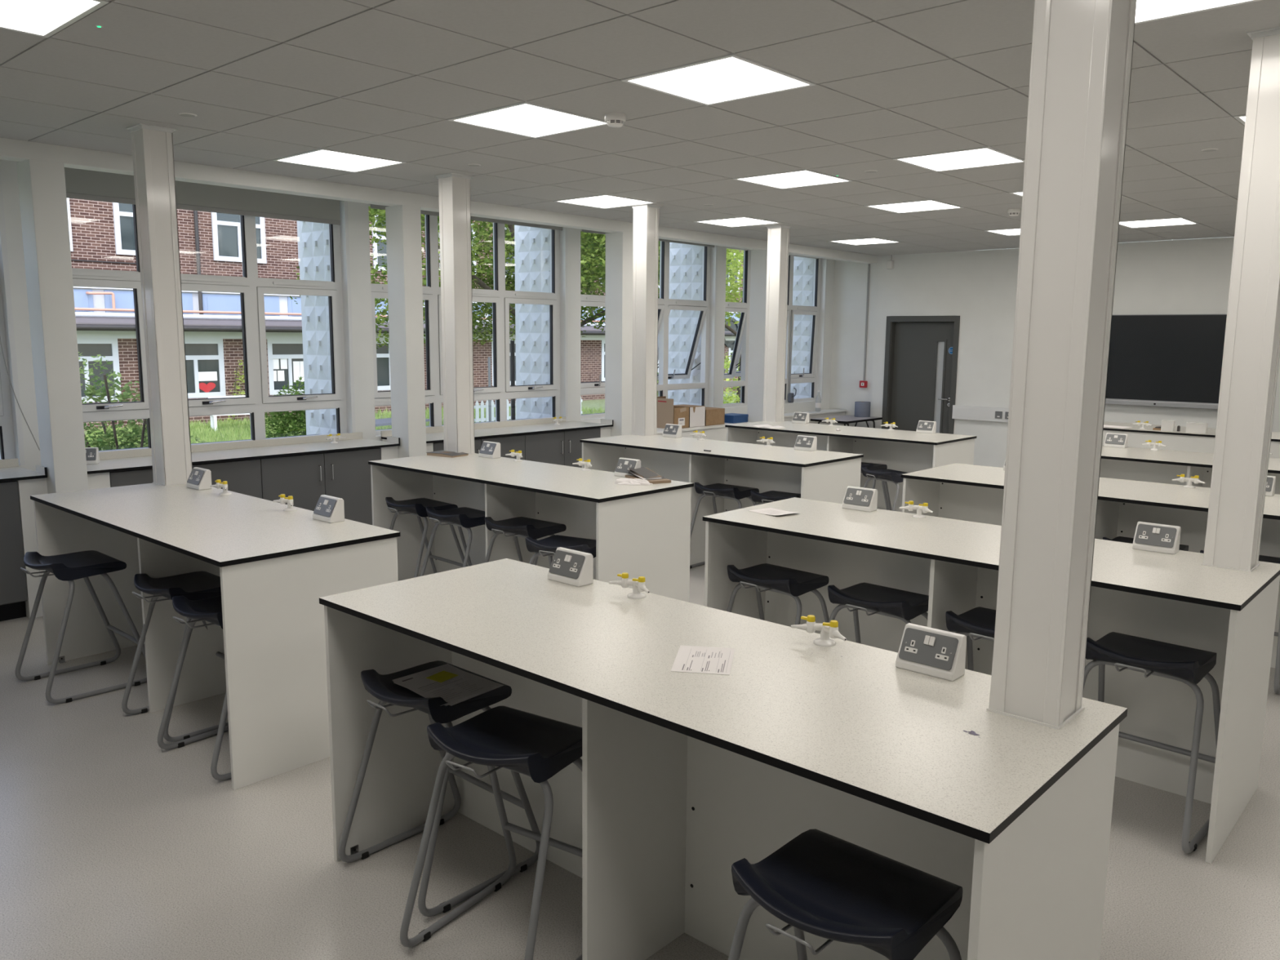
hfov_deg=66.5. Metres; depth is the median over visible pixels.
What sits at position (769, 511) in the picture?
printed sheet
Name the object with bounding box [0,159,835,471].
wall
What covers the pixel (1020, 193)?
recessed light
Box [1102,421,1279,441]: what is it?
countertop
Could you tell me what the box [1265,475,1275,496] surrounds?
socket
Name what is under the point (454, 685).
folder
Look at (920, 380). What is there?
door
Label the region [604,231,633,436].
pier
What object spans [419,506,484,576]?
stool
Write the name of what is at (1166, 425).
box
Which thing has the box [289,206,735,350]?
tree
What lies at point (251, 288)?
window
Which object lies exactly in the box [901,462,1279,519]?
countertop
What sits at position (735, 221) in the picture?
recessed light
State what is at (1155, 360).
wall screen
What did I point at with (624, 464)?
socket
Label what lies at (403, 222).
pier
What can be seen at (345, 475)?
base cabinet
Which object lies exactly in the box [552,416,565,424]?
tap
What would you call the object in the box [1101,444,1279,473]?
countertop
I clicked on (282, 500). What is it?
tap
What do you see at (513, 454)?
tap
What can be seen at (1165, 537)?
outlet
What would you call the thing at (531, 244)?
patterned fin
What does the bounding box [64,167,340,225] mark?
roller blind
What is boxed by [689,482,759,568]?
stool
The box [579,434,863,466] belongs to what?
countertop
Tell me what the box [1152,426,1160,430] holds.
wooden block
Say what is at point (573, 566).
outlet
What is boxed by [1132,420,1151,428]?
tap
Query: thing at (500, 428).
countertop
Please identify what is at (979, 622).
stool
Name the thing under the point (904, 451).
lab bench
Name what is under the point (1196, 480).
tap
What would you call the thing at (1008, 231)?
diffuser
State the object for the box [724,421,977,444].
countertop
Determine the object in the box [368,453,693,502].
countertop
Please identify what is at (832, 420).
tap
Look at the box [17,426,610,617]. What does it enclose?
trim
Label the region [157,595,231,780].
stool
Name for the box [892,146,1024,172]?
recessed light
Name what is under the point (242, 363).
climber
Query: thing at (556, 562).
outlet
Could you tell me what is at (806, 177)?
recessed light
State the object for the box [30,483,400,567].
countertop
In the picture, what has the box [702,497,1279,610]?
countertop
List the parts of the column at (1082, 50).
corner trim, corner trim, corner trim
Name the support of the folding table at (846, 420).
on the floor
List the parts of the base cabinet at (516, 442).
door, door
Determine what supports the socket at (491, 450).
on the lab bench at (642, 530)
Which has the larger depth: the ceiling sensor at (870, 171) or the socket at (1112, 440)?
the socket at (1112, 440)
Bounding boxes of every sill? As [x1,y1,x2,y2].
[98,434,319,451]
[376,418,524,430]
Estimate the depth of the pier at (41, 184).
5.81 m
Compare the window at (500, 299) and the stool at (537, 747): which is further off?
the window at (500, 299)
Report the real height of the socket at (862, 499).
0.106 m
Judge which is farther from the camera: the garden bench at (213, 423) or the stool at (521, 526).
the garden bench at (213, 423)
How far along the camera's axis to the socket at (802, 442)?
7.33 m
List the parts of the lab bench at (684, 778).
panel, divider panel, panel, panel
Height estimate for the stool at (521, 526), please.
0.668 m
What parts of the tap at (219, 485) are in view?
valve arm, valve arm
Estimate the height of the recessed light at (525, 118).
0.014 m
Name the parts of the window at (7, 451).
sash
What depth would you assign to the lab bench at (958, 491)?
5.68 m
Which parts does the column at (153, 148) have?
corner trim, corner trim, corner trim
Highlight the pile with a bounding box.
[625,466,671,484]
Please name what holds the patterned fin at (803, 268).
on the ground at (599, 402)
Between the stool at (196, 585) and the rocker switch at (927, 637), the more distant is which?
the stool at (196, 585)
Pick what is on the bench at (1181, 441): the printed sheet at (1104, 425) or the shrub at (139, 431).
the printed sheet at (1104, 425)
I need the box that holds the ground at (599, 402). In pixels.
[84,391,736,448]
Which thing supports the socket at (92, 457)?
on the countertop at (135, 459)
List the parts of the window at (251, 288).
handle, sash, handle, sash, sash, handle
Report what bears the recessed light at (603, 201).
in the ceiling
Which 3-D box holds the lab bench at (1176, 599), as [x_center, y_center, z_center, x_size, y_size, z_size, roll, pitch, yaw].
[1.377,0.696,4.236,2.215,0.905,0.786,8,11,41]
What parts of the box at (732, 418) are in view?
lid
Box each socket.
[85,447,99,464]
[186,466,212,489]
[312,494,344,523]
[478,440,500,458]
[547,546,593,586]
[613,457,640,476]
[662,423,681,437]
[791,412,808,423]
[794,435,817,451]
[841,485,877,511]
[895,622,966,680]
[915,420,936,433]
[995,411,1002,418]
[1004,411,1008,418]
[1103,432,1128,448]
[1132,521,1181,554]
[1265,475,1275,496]
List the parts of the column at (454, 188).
corner trim, corner trim, corner trim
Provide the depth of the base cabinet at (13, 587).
5.87 m
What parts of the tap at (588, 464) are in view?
valve arm, valve arm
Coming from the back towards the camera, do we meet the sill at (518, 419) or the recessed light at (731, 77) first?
the sill at (518, 419)
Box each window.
[0,279,15,459]
[71,204,346,452]
[368,204,559,435]
[580,229,711,418]
[723,246,821,407]
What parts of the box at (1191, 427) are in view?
lid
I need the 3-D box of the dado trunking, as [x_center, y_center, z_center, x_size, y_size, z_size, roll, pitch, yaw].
[4.483,-0.793,11.918,1.375,0.170,0.053,8,11,41]
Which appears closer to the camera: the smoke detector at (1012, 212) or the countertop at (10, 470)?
the countertop at (10, 470)
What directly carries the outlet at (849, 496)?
attached to the socket at (862, 499)
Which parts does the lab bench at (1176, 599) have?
panel, divider panel, panel, panel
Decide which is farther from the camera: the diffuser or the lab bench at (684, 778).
the diffuser
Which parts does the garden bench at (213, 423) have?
leg, leg, backrest, seat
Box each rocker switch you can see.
[566,555,572,562]
[923,635,930,644]
[928,636,935,645]
[1155,528,1159,533]
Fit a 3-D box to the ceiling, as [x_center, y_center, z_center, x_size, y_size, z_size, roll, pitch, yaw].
[1.777,-2.052,5.184,10.500,0.430,14.120,8,11,41]
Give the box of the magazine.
[426,450,468,457]
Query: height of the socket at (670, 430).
0.106 m
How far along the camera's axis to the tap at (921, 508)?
4.64 m
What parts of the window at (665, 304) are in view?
sash, handle, sash, handle, sash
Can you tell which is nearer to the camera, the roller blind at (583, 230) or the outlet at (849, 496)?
the outlet at (849, 496)
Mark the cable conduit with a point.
(868, 264)
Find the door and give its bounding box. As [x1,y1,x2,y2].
[881,315,959,434]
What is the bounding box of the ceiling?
[0,0,1279,255]
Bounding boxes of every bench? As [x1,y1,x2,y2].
[30,483,400,790]
[208,395,249,431]
[319,558,1127,959]
[368,453,693,602]
[579,434,863,566]
[702,497,1279,863]
[724,421,977,511]
[901,462,1279,667]
[1099,444,1279,494]
[1102,421,1279,458]
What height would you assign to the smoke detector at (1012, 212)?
0.057 m
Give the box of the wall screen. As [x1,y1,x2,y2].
[1105,313,1226,408]
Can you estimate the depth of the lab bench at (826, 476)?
7.44 m
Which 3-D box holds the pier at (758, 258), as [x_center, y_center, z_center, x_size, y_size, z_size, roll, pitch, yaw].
[1.403,-1.280,11.374,0.230,2.725,0.160,8,11,41]
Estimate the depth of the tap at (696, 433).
8.02 m
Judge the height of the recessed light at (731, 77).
0.014 m
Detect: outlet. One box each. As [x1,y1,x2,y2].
[552,558,560,568]
[569,562,577,572]
[846,493,853,499]
[861,495,868,502]
[904,640,917,653]
[935,647,948,661]
[1138,531,1147,538]
[1161,533,1171,542]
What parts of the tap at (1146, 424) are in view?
valve arm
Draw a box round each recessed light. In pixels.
[0,0,108,37]
[271,147,406,172]
[447,101,606,138]
[553,194,656,208]
[620,53,816,105]
[693,216,781,226]
[733,168,853,189]
[827,237,901,244]
[864,199,964,213]
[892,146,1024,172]
[984,227,1020,235]
[1008,191,1022,196]
[1119,217,1199,227]
[1134,0,1262,24]
[1233,114,1245,125]
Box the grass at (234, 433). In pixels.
[84,402,604,450]
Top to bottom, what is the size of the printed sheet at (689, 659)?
0.001 m
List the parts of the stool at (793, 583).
seat, frame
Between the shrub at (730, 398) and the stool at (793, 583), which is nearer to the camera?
the stool at (793, 583)
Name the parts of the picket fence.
rail, rail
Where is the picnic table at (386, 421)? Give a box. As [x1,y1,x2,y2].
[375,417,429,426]
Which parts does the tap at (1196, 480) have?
valve arm, valve arm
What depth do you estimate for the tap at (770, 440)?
7.58 m
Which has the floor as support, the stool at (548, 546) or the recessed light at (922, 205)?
the stool at (548, 546)
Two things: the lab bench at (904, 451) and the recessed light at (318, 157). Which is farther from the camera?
the lab bench at (904, 451)
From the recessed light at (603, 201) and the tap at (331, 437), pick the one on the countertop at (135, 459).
the tap at (331, 437)
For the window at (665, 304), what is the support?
in the wall at (354, 216)
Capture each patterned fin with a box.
[297,220,336,435]
[514,225,551,419]
[667,242,702,405]
[790,256,813,399]
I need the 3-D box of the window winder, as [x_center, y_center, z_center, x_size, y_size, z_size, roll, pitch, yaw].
[2.022,-1.564,12.866,0.109,1.340,0.072,8,11,41]
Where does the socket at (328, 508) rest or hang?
on the lab bench at (273, 565)
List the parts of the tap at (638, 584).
valve arm, lever, lever, valve arm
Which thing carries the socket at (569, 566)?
on the lab bench at (684, 778)
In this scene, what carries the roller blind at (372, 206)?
attached to the window at (500, 299)
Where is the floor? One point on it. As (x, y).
(115, 844)
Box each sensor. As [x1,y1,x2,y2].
[177,112,197,117]
[466,164,481,166]
[864,169,878,173]
[886,254,893,269]
[1200,148,1218,151]
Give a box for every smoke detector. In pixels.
[604,112,626,127]
[1007,208,1021,216]
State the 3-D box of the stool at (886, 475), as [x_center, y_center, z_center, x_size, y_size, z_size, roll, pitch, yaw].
[2.109,0.230,8.235,0.496,0.668,0.477,-4,10,-28]
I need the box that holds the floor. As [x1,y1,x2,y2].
[0,564,1279,959]
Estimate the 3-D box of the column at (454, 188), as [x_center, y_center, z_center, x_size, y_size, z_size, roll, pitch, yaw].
[-1.280,-1.135,6.819,0.189,1.915,0.189,8,11,41]
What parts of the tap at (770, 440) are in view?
valve arm, valve arm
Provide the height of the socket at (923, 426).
0.106 m
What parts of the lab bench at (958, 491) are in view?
panel, divider panel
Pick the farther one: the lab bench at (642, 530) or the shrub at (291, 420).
the shrub at (291, 420)
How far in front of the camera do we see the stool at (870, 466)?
8.66 m
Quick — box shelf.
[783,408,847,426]
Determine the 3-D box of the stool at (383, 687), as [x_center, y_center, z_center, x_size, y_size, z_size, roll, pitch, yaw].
[-0.659,0.950,3.207,0.477,0.668,0.496,8,11,41]
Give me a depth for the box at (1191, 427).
8.96 m
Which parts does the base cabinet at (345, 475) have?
door, handle, handle, door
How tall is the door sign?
0.094 m
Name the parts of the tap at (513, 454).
valve arm, valve arm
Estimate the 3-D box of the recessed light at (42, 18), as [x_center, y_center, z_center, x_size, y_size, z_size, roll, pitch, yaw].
[-2.163,-1.575,3.183,0.595,0.014,0.592,8,11,41]
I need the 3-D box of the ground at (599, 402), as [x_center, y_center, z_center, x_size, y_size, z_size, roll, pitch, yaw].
[-6.819,-4.223,44.874,55.540,0.300,105.000,8,11,41]
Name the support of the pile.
on the lab bench at (642, 530)
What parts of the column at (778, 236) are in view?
corner trim, corner trim, corner trim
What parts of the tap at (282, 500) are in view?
valve arm, lever, lever, valve arm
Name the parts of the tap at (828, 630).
valve arm, lever, lever, valve arm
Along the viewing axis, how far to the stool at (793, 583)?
4.60 m
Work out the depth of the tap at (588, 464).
6.14 m
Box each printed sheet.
[671,645,734,675]
[748,507,800,515]
[1103,424,1130,428]
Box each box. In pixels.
[657,395,689,428]
[673,404,705,427]
[705,407,724,426]
[724,413,748,423]
[1160,419,1175,431]
[1185,422,1208,433]
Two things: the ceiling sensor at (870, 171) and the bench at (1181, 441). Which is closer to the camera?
the ceiling sensor at (870, 171)
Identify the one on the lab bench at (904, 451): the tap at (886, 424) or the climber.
the tap at (886, 424)
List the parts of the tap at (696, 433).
valve arm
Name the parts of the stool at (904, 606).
seat, frame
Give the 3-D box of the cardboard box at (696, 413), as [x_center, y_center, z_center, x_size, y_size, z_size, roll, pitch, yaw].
[0.517,-0.715,10.871,0.320,0.225,0.274,8,11,41]
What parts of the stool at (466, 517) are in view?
frame, seat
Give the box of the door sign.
[948,346,952,354]
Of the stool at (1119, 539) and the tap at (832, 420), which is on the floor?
the stool at (1119, 539)
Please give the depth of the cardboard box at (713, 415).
11.01 m
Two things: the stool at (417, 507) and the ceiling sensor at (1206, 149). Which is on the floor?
the stool at (417, 507)
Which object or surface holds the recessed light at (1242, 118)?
in the ceiling
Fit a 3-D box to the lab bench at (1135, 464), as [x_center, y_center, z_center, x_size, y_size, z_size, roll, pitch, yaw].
[4.048,0.286,7.160,2.207,0.905,0.786,8,11,41]
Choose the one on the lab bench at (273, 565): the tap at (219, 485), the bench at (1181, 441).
the tap at (219, 485)
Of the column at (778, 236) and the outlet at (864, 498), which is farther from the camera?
the column at (778, 236)
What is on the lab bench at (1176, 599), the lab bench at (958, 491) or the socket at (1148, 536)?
the socket at (1148, 536)
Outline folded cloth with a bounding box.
[614,478,653,485]
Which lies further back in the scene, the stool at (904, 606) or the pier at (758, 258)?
the pier at (758, 258)
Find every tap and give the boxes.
[209,479,231,494]
[273,493,297,511]
[326,433,346,443]
[505,449,523,461]
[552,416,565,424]
[572,457,592,471]
[608,572,649,599]
[689,430,706,439]
[756,436,775,446]
[791,614,846,646]
[822,417,837,426]
[880,422,897,430]
[898,500,933,518]
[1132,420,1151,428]
[1141,440,1166,450]
[1171,474,1205,488]
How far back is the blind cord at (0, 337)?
6.21 m
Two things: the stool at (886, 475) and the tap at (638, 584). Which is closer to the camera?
the tap at (638, 584)
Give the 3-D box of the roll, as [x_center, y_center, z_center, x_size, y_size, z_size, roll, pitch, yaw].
[2.976,-0.946,13.047,0.206,0.200,0.206,8,11,41]
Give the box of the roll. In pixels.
[854,401,871,417]
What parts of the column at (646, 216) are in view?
corner trim, corner trim, corner trim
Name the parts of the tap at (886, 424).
valve arm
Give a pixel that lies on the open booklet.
(766, 426)
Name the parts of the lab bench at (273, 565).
panel, panel, divider panel, panel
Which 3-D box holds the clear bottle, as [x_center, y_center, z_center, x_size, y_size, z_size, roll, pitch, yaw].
[2.393,-1.064,13.086,0.073,0.288,0.073,8,11,41]
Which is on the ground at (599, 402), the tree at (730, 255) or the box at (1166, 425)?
the tree at (730, 255)
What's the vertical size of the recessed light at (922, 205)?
0.014 m
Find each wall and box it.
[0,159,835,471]
[829,236,1279,467]
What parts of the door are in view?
vision pane, handle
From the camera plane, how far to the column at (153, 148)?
5.29 m
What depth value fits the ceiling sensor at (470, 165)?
6.23 m
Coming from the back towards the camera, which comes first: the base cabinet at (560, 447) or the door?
the door
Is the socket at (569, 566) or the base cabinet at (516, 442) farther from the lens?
the base cabinet at (516, 442)
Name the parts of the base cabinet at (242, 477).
door, door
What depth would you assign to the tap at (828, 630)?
2.71 m
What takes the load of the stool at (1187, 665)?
on the floor
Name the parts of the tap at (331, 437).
valve arm, valve arm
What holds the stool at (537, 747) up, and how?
on the floor
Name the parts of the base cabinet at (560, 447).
door, door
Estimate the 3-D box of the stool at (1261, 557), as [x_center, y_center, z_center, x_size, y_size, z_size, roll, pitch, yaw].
[3.159,0.699,5.128,0.477,0.668,0.496,8,11,41]
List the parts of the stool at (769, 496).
frame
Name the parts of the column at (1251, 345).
corner trim, corner trim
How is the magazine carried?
on the lab bench at (642, 530)
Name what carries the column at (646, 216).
on the lab bench at (826, 476)
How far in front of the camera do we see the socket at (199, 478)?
5.29 m
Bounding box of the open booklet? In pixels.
[748,424,785,428]
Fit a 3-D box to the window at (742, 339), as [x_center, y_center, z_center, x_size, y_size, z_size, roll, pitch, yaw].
[1.601,-1.982,12.639,0.338,1.975,2.230,8,11,41]
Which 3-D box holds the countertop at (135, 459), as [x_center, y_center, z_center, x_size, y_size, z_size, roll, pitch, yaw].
[-2.901,-0.217,7.119,0.553,0.070,2.328,8,11,41]
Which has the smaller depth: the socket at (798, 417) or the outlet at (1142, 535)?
the outlet at (1142, 535)
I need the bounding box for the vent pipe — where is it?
[510,340,515,420]
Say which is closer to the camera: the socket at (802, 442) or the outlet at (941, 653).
the outlet at (941, 653)
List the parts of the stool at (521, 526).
frame, seat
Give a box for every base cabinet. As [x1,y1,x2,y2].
[0,480,27,621]
[109,458,262,498]
[260,447,381,524]
[432,434,524,460]
[523,427,600,467]
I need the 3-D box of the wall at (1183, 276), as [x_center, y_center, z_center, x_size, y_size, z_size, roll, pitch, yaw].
[6.366,-1.185,10.352,9.950,2.920,0.250,8,11,41]
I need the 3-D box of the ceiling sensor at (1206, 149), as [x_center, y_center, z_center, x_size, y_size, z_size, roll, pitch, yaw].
[3.235,-1.873,5.540,0.090,0.004,0.090,8,11,41]
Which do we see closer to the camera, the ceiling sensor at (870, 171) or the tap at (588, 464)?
the tap at (588, 464)
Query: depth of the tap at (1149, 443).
7.56 m
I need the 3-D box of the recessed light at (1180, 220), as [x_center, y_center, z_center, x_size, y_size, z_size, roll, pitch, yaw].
[4.758,-2.377,9.005,0.595,0.014,0.592,8,11,41]
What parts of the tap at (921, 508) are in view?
valve arm, lever, lever, valve arm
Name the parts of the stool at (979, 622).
seat, frame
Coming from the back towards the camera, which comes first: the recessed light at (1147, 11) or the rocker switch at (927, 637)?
the recessed light at (1147, 11)
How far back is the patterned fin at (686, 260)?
11.84 m
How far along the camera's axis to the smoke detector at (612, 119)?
4.76 m
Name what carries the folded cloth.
on the lab bench at (642, 530)
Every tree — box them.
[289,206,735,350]
[724,248,743,402]
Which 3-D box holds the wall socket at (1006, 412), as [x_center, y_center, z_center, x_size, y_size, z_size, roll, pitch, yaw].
[4.487,-0.784,11.871,0.088,0.088,0.012,8,11,41]
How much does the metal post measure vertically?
1.950 m
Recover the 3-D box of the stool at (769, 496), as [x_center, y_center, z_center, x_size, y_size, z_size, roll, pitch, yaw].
[1.032,0.402,7.009,0.477,0.668,0.496,7,11,39]
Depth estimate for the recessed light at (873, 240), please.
10.99 m
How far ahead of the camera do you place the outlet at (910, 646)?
2.50 m
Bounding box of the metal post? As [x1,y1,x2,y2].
[488,356,491,421]
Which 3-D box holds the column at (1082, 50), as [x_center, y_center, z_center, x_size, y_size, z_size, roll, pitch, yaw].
[0.918,-0.418,2.104,0.189,1.915,0.189,8,11,41]
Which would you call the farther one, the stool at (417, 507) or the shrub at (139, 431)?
the shrub at (139, 431)
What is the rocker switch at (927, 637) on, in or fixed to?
attached to the socket at (927, 651)
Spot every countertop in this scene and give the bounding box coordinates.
[0,457,47,481]
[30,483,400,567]
[86,431,399,474]
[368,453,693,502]
[380,416,613,443]
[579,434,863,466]
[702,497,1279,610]
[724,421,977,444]
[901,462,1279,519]
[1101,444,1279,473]
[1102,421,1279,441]
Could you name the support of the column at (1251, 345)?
on the lab bench at (1176, 599)
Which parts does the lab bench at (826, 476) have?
panel, divider panel, panel, panel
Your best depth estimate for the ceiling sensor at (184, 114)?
4.85 m
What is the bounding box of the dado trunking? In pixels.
[951,404,1008,422]
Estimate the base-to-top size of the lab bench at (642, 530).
0.905 m
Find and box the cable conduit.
[862,263,870,380]
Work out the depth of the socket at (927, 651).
2.47 m
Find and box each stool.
[15,550,146,703]
[121,571,228,742]
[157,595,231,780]
[337,660,540,916]
[385,497,467,577]
[400,706,582,959]
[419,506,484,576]
[484,516,566,564]
[525,534,595,565]
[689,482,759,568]
[726,563,829,624]
[728,828,962,959]
[751,489,800,505]
[827,582,928,644]
[860,462,892,511]
[861,466,907,511]
[945,606,995,671]
[1082,631,1220,853]
[1102,536,1188,551]
[1200,550,1279,693]
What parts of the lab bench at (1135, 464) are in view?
divider panel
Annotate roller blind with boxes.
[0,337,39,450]
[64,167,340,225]
[370,204,562,230]
[582,229,714,247]
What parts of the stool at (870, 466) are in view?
seat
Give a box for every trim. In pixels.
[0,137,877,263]
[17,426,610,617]
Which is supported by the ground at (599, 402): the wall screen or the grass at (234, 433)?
the grass at (234, 433)
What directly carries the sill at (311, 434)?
attached to the wall at (354, 216)
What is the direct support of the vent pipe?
on the ground at (599, 402)
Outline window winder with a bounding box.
[787,310,796,402]
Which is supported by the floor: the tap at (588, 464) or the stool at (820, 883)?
the stool at (820, 883)
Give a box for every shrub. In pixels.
[78,351,206,450]
[264,376,306,438]
[723,377,740,404]
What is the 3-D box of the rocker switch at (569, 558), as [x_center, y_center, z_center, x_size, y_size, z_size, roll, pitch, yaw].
[-0.243,0.271,3.354,0.013,0.023,0.005,8,-16,41]
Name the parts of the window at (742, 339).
sash, sash, sash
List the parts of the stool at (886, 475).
frame, seat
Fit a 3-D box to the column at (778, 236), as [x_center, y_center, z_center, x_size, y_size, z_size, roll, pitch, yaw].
[1.355,-1.540,9.708,0.189,1.915,0.189,8,11,41]
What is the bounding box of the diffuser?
[991,228,1020,235]
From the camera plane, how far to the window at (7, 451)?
6.29 m
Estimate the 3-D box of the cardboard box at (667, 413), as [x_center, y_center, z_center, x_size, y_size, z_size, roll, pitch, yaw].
[0.322,-0.738,10.664,0.344,0.328,0.271,8,11,41]
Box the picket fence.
[474,395,582,422]
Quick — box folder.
[392,663,503,706]
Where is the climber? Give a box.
[227,359,244,422]
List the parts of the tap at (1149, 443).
valve arm, valve arm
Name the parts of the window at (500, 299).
sash, sash, sash, handle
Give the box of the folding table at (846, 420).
[809,414,882,427]
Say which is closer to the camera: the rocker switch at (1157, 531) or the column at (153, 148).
the rocker switch at (1157, 531)
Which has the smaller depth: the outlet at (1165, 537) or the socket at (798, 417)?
the outlet at (1165, 537)
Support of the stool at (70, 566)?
on the floor
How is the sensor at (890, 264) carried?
attached to the wall at (1183, 276)
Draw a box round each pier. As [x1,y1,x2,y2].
[16,159,88,493]
[385,204,426,457]
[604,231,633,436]
[746,249,767,422]
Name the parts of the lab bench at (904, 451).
panel, divider panel, panel, panel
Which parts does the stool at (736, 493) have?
seat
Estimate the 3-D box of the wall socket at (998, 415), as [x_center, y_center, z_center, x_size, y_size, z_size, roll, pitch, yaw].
[4.395,-0.797,11.954,0.088,0.088,0.011,8,11,41]
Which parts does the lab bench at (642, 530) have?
panel, divider panel, panel, panel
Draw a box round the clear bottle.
[815,390,821,411]
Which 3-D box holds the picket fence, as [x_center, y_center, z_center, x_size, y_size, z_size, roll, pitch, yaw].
[-2.980,-1.763,25.055,0.050,0.700,4.200,8,11,41]
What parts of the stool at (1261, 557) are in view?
seat, frame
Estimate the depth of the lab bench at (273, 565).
4.16 m
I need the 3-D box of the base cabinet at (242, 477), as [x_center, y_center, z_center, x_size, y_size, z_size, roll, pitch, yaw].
[-3.225,0.296,6.821,0.517,0.860,1.006,8,11,41]
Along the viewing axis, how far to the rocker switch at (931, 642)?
2.47 m
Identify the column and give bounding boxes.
[125,123,192,486]
[434,173,475,454]
[631,204,662,435]
[761,225,791,422]
[986,0,1136,729]
[1200,26,1279,572]
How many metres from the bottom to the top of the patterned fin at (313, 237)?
4.950 m

